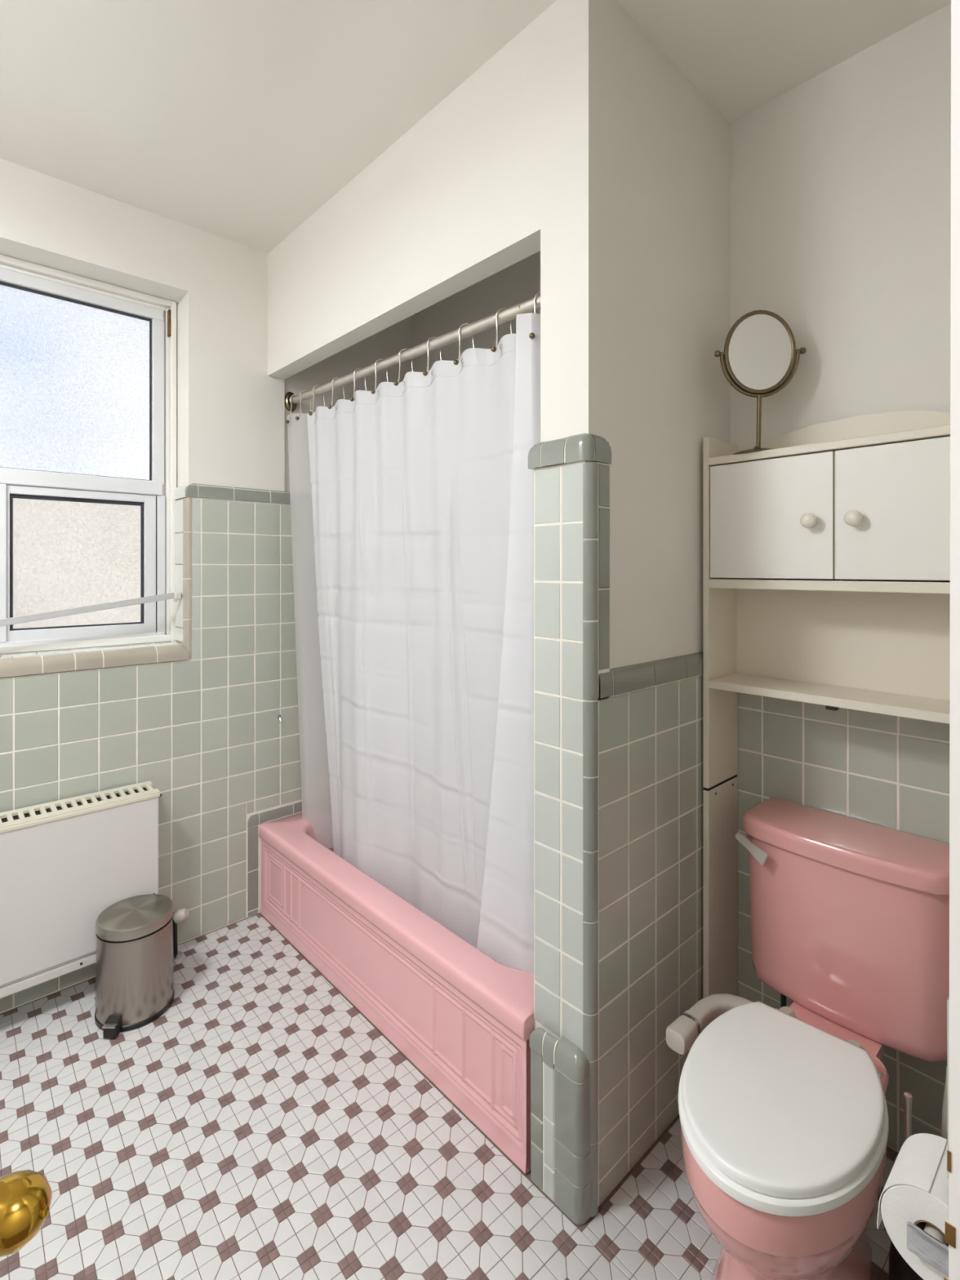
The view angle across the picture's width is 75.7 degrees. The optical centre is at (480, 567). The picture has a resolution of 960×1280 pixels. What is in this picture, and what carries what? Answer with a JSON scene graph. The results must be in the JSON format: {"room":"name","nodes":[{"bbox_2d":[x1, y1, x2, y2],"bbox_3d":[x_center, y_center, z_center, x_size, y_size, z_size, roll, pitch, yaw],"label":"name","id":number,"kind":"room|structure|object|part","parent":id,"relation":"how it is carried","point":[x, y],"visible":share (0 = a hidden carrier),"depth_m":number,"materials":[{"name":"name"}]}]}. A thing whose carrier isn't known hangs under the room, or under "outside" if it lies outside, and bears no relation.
{"room":"bathroom","nodes":[
{"label":"bathroom","id":0,"kind":"room"},
{"bbox_2d":[0,1169,52,1257],"bbox_3d":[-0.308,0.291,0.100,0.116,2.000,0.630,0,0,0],"label":"door knob","id":1,"kind":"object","parent":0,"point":[25,1195],"depth_m":0.35,"materials":[{"name":"gold metal"}]},
{"bbox_2d":[0,158,413,1013],"bbox_3d":[-1.276,0.060,2.087,2.690,2.518,0.264,0,0,-43],"label":"wall","id":2,"kind":"structure","parent":0,"point":[193,717],"depth_m":2.19,"materials":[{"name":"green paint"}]},
{"bbox_2d":[0,253,176,653],"bbox_3d":[-1.524,-0.347,1.938,1.039,1.242,0.116,0,0,-43],"label":"window","id":3,"kind":"structure","parent":2,"relation":"in","point":[155,496],"depth_m":2.14,"materials":[{"name":"plastic"}]},
{"bbox_3d":[-1.492,-0.014,1.937,0.026,0.494,0.030,0,0,-43],"label":"sash frame","id":4,"kind":"part","parent":3,"relation":"part of","materials":[{"name":"metal"}]},
{"bbox_3d":[-1.341,0.215,2.075,0.383,0.036,0.030,0,0,-43],"label":"sash frame","id":5,"kind":"part","parent":3,"relation":"part of","materials":[{"name":"metal"}]},
{"bbox_3d":[-1.341,-0.247,2.075,0.383,0.027,0.030,0,0,-43],"label":"sash frame","id":6,"kind":"part","parent":3,"relation":"part of","materials":[{"name":"metal"}]},
{"bbox_3d":[-1.516,-0.913,1.923,0.970,0.037,0.048,0,0,-43],"label":"sash rail","id":7,"kind":"part","parent":3,"relation":"part of","materials":[{"name":"metal"}]},
{"bbox_3d":[-1.521,0.237,1.922,0.982,0.012,0.064,0,0,-43],"label":"sill rail","id":8,"kind":"part","parent":3,"relation":"part of","materials":[{"name":"metal"}]},
{"bbox_3d":[-1.531,0.254,1.933,1.021,0.024,0.114,0,0,-43],"label":"frame","id":9,"kind":"part","parent":3,"relation":"part of","materials":[{"name":"plastic"}]},
{"bbox_3d":[-1.530,-0.957,1.932,1.021,0.021,0.116,0,0,-43],"label":"frame","id":10,"kind":"part","parent":3,"relation":"part of","materials":[{"name":"plastic"}]},
{"bbox_3d":[-1.187,-0.014,2.218,0.038,0.494,0.030,0,0,-43],"label":"sash frame","id":11,"kind":"part","parent":3,"relation":"part of","materials":[{"name":"metal"}]},
{"bbox_3d":[-1.149,-0.347,2.284,0.018,1.242,0.116,0,0,-43],"label":"frame","id":12,"kind":"part","parent":3,"relation":"part of","materials":[{"name":"plastic"}]},
{"bbox_2d":[0,591,181,626],"bbox_3d":[-1.396,0.159,1.876,0.918,0.149,0.018,0,0,-43],"label":"bar","id":13,"kind":"object","parent":2,"relation":"attached to","point":[176,596],"visible":1,"depth_m":2.00,"materials":[{"name":"white plastic"}]},
{"bbox_2d":[0,913,898,1279],"bbox_3d":[-0.254,1.359,0.590,3.220,0.120,3.850,0,0,-43],"label":"floor","id":14,"kind":"structure","parent":0,"point":[261,1126],"depth_m":1.35,"materials":[{"name":"tile"}]},
{"bbox_2d":[0,781,189,998],"bbox_3d":[-1.425,1.003,1.684,1.188,0.591,0.126,0,0,-43],"label":"radiator","id":15,"kind":"object","parent":14,"relation":"on","point":[64,862],"visible":0.75,"depth_m":1.81,"materials":[{"name":"metal"}]},
{"bbox_3d":[-0.998,1.162,2.063,0.047,0.048,0.043,0,0,14],"label":"valve knob","id":16,"kind":"part","parent":15,"relation":"part of","materials":[{"name":"grey plastic"}]},
{"bbox_2d":[94,893,174,1038],"bbox_3d":[-1.019,1.154,1.828,0.206,0.290,0.209,0,0,-43],"label":"pedal bin","id":17,"kind":"object","parent":14,"relation":"on","point":[135,963],"visible":1,"depth_m":1.75,"materials":[{"name":"metal"}]},
{"bbox_3d":[-1.020,1.031,1.829,0.200,0.030,0.200,0,0,-43],"label":"lid","id":18,"kind":"part","parent":17,"relation":"part of","materials":[{"name":"metal"}]},
{"bbox_3d":[-1.020,1.013,1.829,0.191,0.008,0.191,0,0,-43],"label":"lid","id":19,"kind":"part","parent":17,"relation":"part of","materials":[{"name":"silver metal"}]},
{"bbox_2d":[257,811,534,1174],"bbox_3d":[-0.101,1.129,2.069,0.736,0.338,1.366,0,0,-43],"label":"bathtub","id":20,"kind":"object","parent":14,"relation":"on","point":[463,1017],"visible":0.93,"depth_m":1.64,"materials":[{"name":"pink ceramic"}]},
{"bbox_2d":[258,812,534,1040],"bbox_3d":[-0.099,1.104,2.068,0.736,0.281,1.363,0,0,-43],"label":"basin","id":21,"kind":"object","parent":20,"relation":"in","point":[423,979],"depth_m":1.73,"materials":[{"name":"pink ceramic"}]},
{"bbox_2d":[666,796,949,1279],"bbox_3d":[0.609,0.938,1.177,0.728,0.718,0.413,0,0,-43],"label":"toilet","id":22,"kind":"object","parent":14,"relation":"on","point":[784,1113],"visible":1,"depth_m":1.18,"materials":[{"name":"pink ceramic"}]},
{"bbox_3d":[0.502,0.929,1.298,0.158,0.033,0.065,0,0,-14],"label":"bidet arm","id":23,"kind":"part","parent":22,"relation":"part of","materials":[{"name":"grey plastic"}]},
{"bbox_3d":[0.621,0.631,1.446,0.031,0.017,0.017,0,0,-43],"label":"flush lever","id":24,"kind":"part","parent":22,"relation":"part of","materials":[{"name":"grey plastic"}]},
{"bbox_3d":[0.505,0.914,1.058,0.412,0.019,0.309,0,0,-43],"label":"seat","id":25,"kind":"part","parent":22,"relation":"part of","materials":[{"name":"white plastic"}]},
{"bbox_3d":[0.508,0.895,1.061,0.403,0.018,0.297,0,0,-43],"label":"lid","id":26,"kind":"part","parent":22,"relation":"part of","materials":[{"name":"white plastic"}]},
{"bbox_3d":[0.525,1.111,1.077,0.458,0.372,0.301,0,0,-43],"label":"bowl","id":27,"kind":"part","parent":22,"relation":"part of","materials":[{"name":"pink ceramic"}]},
{"bbox_3d":[0.613,0.915,1.254,0.054,0.012,0.022,0,0,-43],"label":"hinge arm","id":28,"kind":"part","parent":22,"relation":"part of","materials":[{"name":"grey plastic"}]},
{"bbox_3d":[0.804,0.601,1.357,0.198,0.044,0.413,0,0,-43],"label":"tank lid","id":29,"kind":"part","parent":22,"relation":"part of","materials":[{"name":"pink ceramic"}]},
{"bbox_3d":[0.808,0.794,1.361,0.185,0.341,0.394,0,0,-43],"label":"tank","id":30,"kind":"part","parent":22,"relation":"part of","materials":[{"name":"pink ceramic"}]},
{"bbox_2d":[702,410,950,1028],"bbox_3d":[0.803,0.474,1.363,0.193,1.649,0.592,0,0,-43],"label":"tall cabinet","id":31,"kind":"object","parent":14,"relation":"on","point":[826,549],"visible":0.97,"depth_m":1.41,"materials":[{"name":"white wood"}]},
{"bbox_3d":[0.619,0.111,1.586,0.162,0.869,0.015,0,0,-43],"label":"panel","id":32,"kind":"part","parent":31,"relation":"part of","materials":[{"name":"white wood"}]},
{"bbox_3d":[0.619,0.925,1.586,0.162,0.746,0.015,0,0,-43],"label":"leg panel","id":33,"kind":"part","parent":31,"relation":"part of","materials":[{"name":"white wood"}]},
{"bbox_2d":[714,310,805,454],"bbox_3d":[0.670,-0.445,1.480,0.186,0.346,0.116,0,0,36],"label":"vanity mirror","id":34,"kind":"object","parent":31,"relation":"on","point":[760,353],"visible":0.93,"depth_m":1.48,"materials":[{"name":"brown metal"}]},
{"bbox_3d":[0.577,-0.517,1.489,0.023,0.016,0.016,0,0,6],"label":"pivot knob","id":35,"kind":"part","parent":34,"relation":"part of","materials":[{"name":"silver metal"}]},
{"bbox_3d":[0.668,-0.348,1.481,0.010,0.129,0.012,0,0,-43],"label":"stem","id":36,"kind":"part","parent":34,"relation":"part of","materials":[{"name":"silver metal"}]},
{"bbox_2d":[728,314,791,389],"bbox_3d":[0.670,-0.517,1.480,0.150,0.184,0.005,0,0,6],"label":"mirror glass","id":37,"kind":"object","parent":34,"relation":"attached to","point":[760,345],"depth_m":1.48,"materials":[{"name":"white"}]},
{"bbox_3d":[0.762,-0.517,1.470,0.023,0.016,0.016,0,0,6],"label":"pivot knob","id":38,"kind":"part","parent":34,"relation":"part of","materials":[{"name":"silver metal"}]},
{"bbox_3d":[0.666,-0.113,1.427,0.014,0.274,0.276,0,0,-43],"label":"door","id":39,"kind":"part","parent":31,"relation":"part of","materials":[{"name":"white wood"}]},
{"bbox_3d":[0.715,-0.103,1.341,0.032,0.033,0.033,0,0,-43],"label":"knob","id":40,"kind":"part","parent":31,"relation":"part of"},
{"bbox_2d":[708,673,949,724],"bbox_3d":[0.810,0.287,1.370,0.154,0.019,0.562,0,0,-43],"label":"open shelf","id":41,"kind":"object","parent":31,"relation":"attached to","point":[834,694],"depth_m":1.37,"materials":[{"name":"white wood"}]},
{"bbox_3d":[0.871,-0.003,1.426,0.007,0.596,0.562,0,0,-43],"label":"panel","id":42,"kind":"part","parent":31,"relation":"part of","materials":[{"name":"white wood"}]},
{"bbox_3d":[0.773,-0.103,1.277,0.032,0.033,0.033,0,0,-43],"label":"knob","id":43,"kind":"part","parent":31,"relation":"part of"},
{"bbox_3d":[0.856,-0.113,1.222,0.014,0.274,0.276,0,0,-43],"label":"door","id":44,"kind":"part","parent":31,"relation":"part of","materials":[{"name":"white wood"}]},
{"bbox_2d":[888,1092,923,1279],"bbox_3d":[0.761,1.117,1.098,0.058,0.365,0.058,0,0,-43],"label":"toilet brush","id":45,"kind":"object","parent":14,"relation":"on","point":[899,1268],"visible":0.39,"depth_m":1.09,"materials":[{"name":"black plastic"}]},
{"bbox_3d":[0.761,1.067,1.098,0.013,0.265,0.013,0,0,-43],"label":"handle","id":46,"kind":"part","parent":45,"relation":"part of","materials":[{"name":"silver metal"}]},
{"bbox_2d":[941,1066,947,1141],"bbox_3d":[0.859,1.106,1.131,0.110,0.387,0.110,0,0,-43],"label":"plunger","id":47,"kind":"object","parent":14,"relation":"on","point":[944,1110],"visible":0.07,"depth_m":1.13,"materials":[{"name":"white plastic"}]},
{"bbox_2d":[0,0,951,253],"bbox_3d":[-0.254,-1.249,0.590,3.220,0.100,3.850,0,0,-43],"label":"ceiling","id":48,"kind":"structure","parent":0,"point":[237,121],"depth_m":1.50,"materials":[{"name":"paint"}]},
{"bbox_2d":[413,250,540,372],"bbox_3d":[0.178,0.060,2.407,0.120,2.518,1.766,0,0,-43],"label":"wall","id":49,"kind":"structure","parent":0,"point":[518,282],"depth_m":2.52,"materials":[{"name":"beige paint"}]},
{"bbox_2d":[267,0,729,1225],"bbox_3d":[-0.048,0.060,2.019,0.738,2.518,1.530,0,0,-43],"label":"wall","id":50,"kind":"structure","parent":0,"point":[580,143],"depth_m":1.36,"materials":[{"name":"beige paint"}]},
{"bbox_2d":[284,294,540,411],"bbox_3d":[-0.272,-0.642,1.919,0.054,0.101,1.401,0,0,-43],"label":"shower rod","id":51,"kind":"object","parent":50,"relation":"attached to","point":[508,314],"visible":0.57,"depth_m":1.77,"materials":[{"name":"silver metal"}]},
{"bbox_2d":[285,394,302,423],"bbox_3d":[-0.721,-0.614,2.391,0.070,0.120,0.024,0,0,-38],"label":"curtain hook","id":52,"kind":"object","parent":51,"relation":"hanging from","point":[287,421],"visible":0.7,"depth_m":2.39,"materials":[{"name":"silver metal"}]},
{"bbox_2d":[287,413,333,848],"bbox_3d":[-0.236,0.241,1.990,1.318,1.669,0.102,0,0,43],"label":"curtain liner","id":53,"kind":"object","parent":52,"relation":"hanging from","point":[314,768],"visible":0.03,"depth_m":2.36,"materials":[{"name":"white plastic"}]},
{"bbox_2d":[295,390,312,420],"bbox_3d":[-0.668,-0.613,2.335,0.070,0.120,0.024,0,0,-45],"label":"curtain hook","id":54,"kind":"object","parent":51,"relation":"hanging from","point":[297,418],"visible":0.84,"depth_m":2.33,"materials":[{"name":"silver metal"}]},
{"bbox_2d":[308,384,325,415],"bbox_3d":[-0.597,-0.611,2.259,0.070,0.120,0.024,0,0,-45],"label":"curtain hook","id":55,"kind":"object","parent":51,"relation":"hanging from","point":[310,413],"visible":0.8,"depth_m":2.25,"materials":[{"name":"silver metal"}]},
{"bbox_2d":[327,376,346,408],"bbox_3d":[-0.503,-0.609,2.156,0.070,0.120,0.024,0,0,-42],"label":"curtain hook","id":56,"kind":"object","parent":51,"relation":"hanging from","point":[329,406],"visible":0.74,"depth_m":2.15,"materials":[{"name":"silver metal"}]},
{"bbox_2d":[350,368,367,401],"bbox_3d":[-0.406,-0.606,2.052,0.024,0.120,0.070,0,0,42],"label":"curtain hook","id":57,"kind":"object","parent":51,"relation":"hanging from","point":[352,399],"visible":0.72,"depth_m":2.05,"materials":[{"name":"silver metal"}]},
{"bbox_2d":[306,312,540,973],"bbox_3d":[-0.233,0.230,1.887,0.074,1.669,1.172,0,0,-42],"label":"shower curtain","id":58,"kind":"object","parent":57,"relation":"hanging from","point":[423,486],"visible":0.9,"depth_m":1.76,"materials":[{"name":"white fabric"}]},
{"bbox_2d":[370,359,388,394],"bbox_3d":[-0.319,-0.604,1.958,0.024,0.120,0.070,0,0,43],"label":"curtain hook","id":59,"kind":"object","parent":51,"relation":"hanging from","point":[372,391],"visible":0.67,"depth_m":1.95,"materials":[{"name":"silver metal"}]},
{"bbox_2d":[393,348,413,386],"bbox_3d":[-0.231,-0.602,1.861,0.070,0.120,0.024,0,0,-36],"label":"curtain hook","id":60,"kind":"object","parent":51,"relation":"hanging from","point":[396,383],"visible":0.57,"depth_m":1.86,"materials":[{"name":"silver metal"}]},
{"bbox_2d":[422,336,441,376],"bbox_3d":[-0.137,-0.600,1.760,0.070,0.120,0.024,0,0,-43],"label":"curtain hook","id":61,"kind":"object","parent":51,"relation":"hanging from","point":[424,373],"visible":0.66,"depth_m":1.76,"materials":[{"name":"silver metal"}]},
{"bbox_2d":[453,323,474,364],"bbox_3d":[-0.044,-0.598,1.658,0.070,0.120,0.024,0,0,-36],"label":"curtain hook","id":62,"kind":"object","parent":51,"relation":"hanging from","point":[455,362],"visible":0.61,"depth_m":1.66,"materials":[{"name":"silver metal"}]},
{"bbox_2d":[491,307,511,351],"bbox_3d":[0.053,-0.595,1.553,0.070,0.120,0.024,0,0,-37],"label":"curtain hook","id":63,"kind":"object","parent":51,"relation":"hanging from","point":[494,348],"visible":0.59,"depth_m":1.55,"materials":[{"name":"silver metal"}]},
{"bbox_2d":[528,292,540,338],"bbox_3d":[0.141,-0.593,1.458,0.070,0.120,0.024,0,0,-35],"label":"curtain hook","id":64,"kind":"object","parent":51,"relation":"hanging from","point":[531,335],"visible":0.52,"depth_m":1.46,"materials":[{"name":"silver metal"}]},
{"bbox_2d":[729,3,951,1152],"bbox_3d":[1.016,0.060,1.432,0.211,2.518,0.804,0,0,-43],"label":"wall","id":65,"kind":"structure","parent":0,"point":[840,182],"depth_m":1.44,"materials":[{"name":"beige paint"}]},
{"bbox_2d":[946,995,949,1178],"bbox_3d":[0.263,0.060,0.273,2.490,2.518,0.123,0,0,-43],"label":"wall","id":66,"kind":"structure","parent":0,"point":[948,1000],"depth_m":0.38,"materials":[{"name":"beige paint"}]},
{"bbox_2d":[906,1221,948,1276],"bbox_3d":[0.613,0.820,0.761,0.158,0.060,0.118,0,0,-43],"label":"paper holder","id":67,"kind":"object","parent":66,"relation":"attached to","point":[929,1244],"visible":0.48,"depth_m":0.75,"materials":[{"name":"silver metal"}]},
{"bbox_2d":[876,1133,948,1279],"bbox_3d":[0.588,0.820,0.788,0.102,0.114,0.116,0,0,-43],"label":"toilet roll","id":68,"kind":"object","parent":67,"relation":"hanging from","point":[915,1191],"visible":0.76,"depth_m":0.78,"materials":[{"name":"paper"}]},
{"bbox_2d":[943,0,959,1279],"bbox_3d":[0.314,0.274,0.318,0.014,2.050,0.120,0,0,-43],"label":"trim","id":69,"kind":"structure","parent":66,"relation":"attached to","point":[952,1228],"depth_m":0.35,"materials":[{"name":"white wood"}]},
{"label":"outside","id":70,"kind":"structure","parent":0,"visible":0},
{"bbox_3d":[-5.349,3.849,6.536,17.000,0.100,11.700,0,0,-43],"label":"ground","id":71,"kind":"structure","parent":70,"visible":0},
{"bbox_2d":[13,497,140,628],"bbox_3d":[-4.268,1.547,4.628,12.100,4.505,0.870,0,0,-43],"label":"window pane","id":72,"kind":"structure","parent":71,"relation":"on","point":[67,554],"depth_m":4.99,"materials":[{"name":"white glass"}]}
]}

